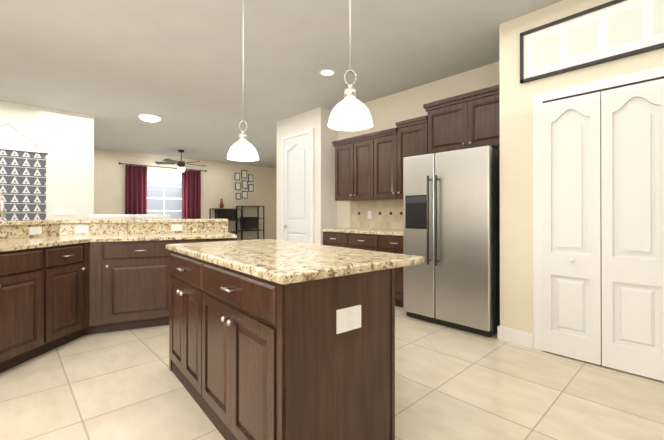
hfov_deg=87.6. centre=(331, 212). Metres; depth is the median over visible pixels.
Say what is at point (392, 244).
base cabinet
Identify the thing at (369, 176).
upper cabinet
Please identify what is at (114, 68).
ceiling
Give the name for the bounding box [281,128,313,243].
entry door
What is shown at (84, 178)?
wall
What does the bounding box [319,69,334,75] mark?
recessed light
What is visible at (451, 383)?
floor
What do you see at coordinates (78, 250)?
countertop
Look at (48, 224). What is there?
countertop
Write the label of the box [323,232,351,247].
base cabinet
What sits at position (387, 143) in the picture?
upper cabinet
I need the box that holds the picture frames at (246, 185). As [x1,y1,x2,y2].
[235,170,253,198]
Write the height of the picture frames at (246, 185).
1.030 m
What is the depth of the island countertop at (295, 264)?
1.72 m
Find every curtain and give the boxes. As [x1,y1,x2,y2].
[125,165,146,213]
[182,170,200,218]
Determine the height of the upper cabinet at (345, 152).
0.875 m
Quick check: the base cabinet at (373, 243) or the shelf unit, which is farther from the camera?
the shelf unit
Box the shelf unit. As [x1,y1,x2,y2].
[209,199,263,239]
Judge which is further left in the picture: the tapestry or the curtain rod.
the tapestry
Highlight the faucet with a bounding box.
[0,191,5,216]
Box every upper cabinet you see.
[333,140,359,203]
[356,136,375,199]
[376,128,399,199]
[392,116,427,199]
[424,96,471,153]
[472,88,499,149]
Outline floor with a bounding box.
[0,306,663,439]
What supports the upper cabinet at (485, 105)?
attached to the wall
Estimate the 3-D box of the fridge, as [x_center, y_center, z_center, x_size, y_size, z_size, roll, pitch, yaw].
[1.380,0.270,3.717,0.903,1.752,0.931,0,0,-43]
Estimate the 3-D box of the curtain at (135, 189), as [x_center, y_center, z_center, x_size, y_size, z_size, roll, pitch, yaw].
[-5.512,-0.107,9.752,0.550,2.440,0.076,0,0,-43]
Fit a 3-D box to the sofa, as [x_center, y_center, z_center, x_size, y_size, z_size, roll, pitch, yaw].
[-3.286,0.589,5.638,1.400,1.125,0.950,0,0,-43]
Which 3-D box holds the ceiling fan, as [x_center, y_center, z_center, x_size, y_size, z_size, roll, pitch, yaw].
[-4.052,-1.387,9.399,1.240,0.599,1.298,0,0,-43]
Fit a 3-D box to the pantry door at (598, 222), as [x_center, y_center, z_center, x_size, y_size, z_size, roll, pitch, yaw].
[2.257,0.074,2.277,0.089,2.135,1.700,0,0,-43]
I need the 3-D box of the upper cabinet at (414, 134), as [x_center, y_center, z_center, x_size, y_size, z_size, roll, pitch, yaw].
[1.098,-0.657,4.472,0.335,0.940,0.505,0,0,-43]
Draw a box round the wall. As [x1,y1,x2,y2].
[0,0,663,333]
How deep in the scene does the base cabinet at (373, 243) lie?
4.48 m
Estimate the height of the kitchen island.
0.870 m
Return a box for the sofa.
[86,214,172,218]
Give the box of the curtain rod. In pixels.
[119,162,206,171]
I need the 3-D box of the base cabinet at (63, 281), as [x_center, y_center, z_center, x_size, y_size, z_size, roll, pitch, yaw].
[-2.155,0.708,2.868,3.213,0.870,1.940,0,0,-43]
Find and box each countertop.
[0,219,227,230]
[0,235,237,262]
[166,239,423,290]
[320,228,402,235]
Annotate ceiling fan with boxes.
[155,150,205,171]
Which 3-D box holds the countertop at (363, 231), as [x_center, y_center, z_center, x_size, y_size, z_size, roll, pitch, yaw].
[0.611,0.258,4.759,0.632,0.038,1.625,0,0,-43]
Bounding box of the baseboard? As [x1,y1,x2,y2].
[497,325,516,339]
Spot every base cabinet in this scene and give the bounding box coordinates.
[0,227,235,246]
[0,251,168,372]
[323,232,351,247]
[352,232,383,251]
[384,236,403,306]
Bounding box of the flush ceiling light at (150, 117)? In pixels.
[138,114,160,121]
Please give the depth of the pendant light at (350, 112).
1.77 m
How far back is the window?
10.35 m
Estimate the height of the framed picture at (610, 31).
0.430 m
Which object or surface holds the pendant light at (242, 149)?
hanging from the ceiling
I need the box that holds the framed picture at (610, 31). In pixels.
[520,0,663,83]
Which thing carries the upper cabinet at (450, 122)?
attached to the wall
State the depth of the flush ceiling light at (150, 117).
6.00 m
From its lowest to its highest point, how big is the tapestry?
1.542 m
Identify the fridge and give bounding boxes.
[403,146,499,336]
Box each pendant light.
[227,0,258,160]
[328,0,372,130]
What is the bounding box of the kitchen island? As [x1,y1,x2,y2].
[169,255,394,439]
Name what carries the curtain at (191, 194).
hanging from the curtain rod
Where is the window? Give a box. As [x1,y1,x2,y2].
[147,170,181,218]
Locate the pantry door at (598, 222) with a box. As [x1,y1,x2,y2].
[533,66,663,380]
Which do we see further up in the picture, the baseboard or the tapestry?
the tapestry
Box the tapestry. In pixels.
[0,123,47,219]
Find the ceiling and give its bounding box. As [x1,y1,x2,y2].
[0,0,561,167]

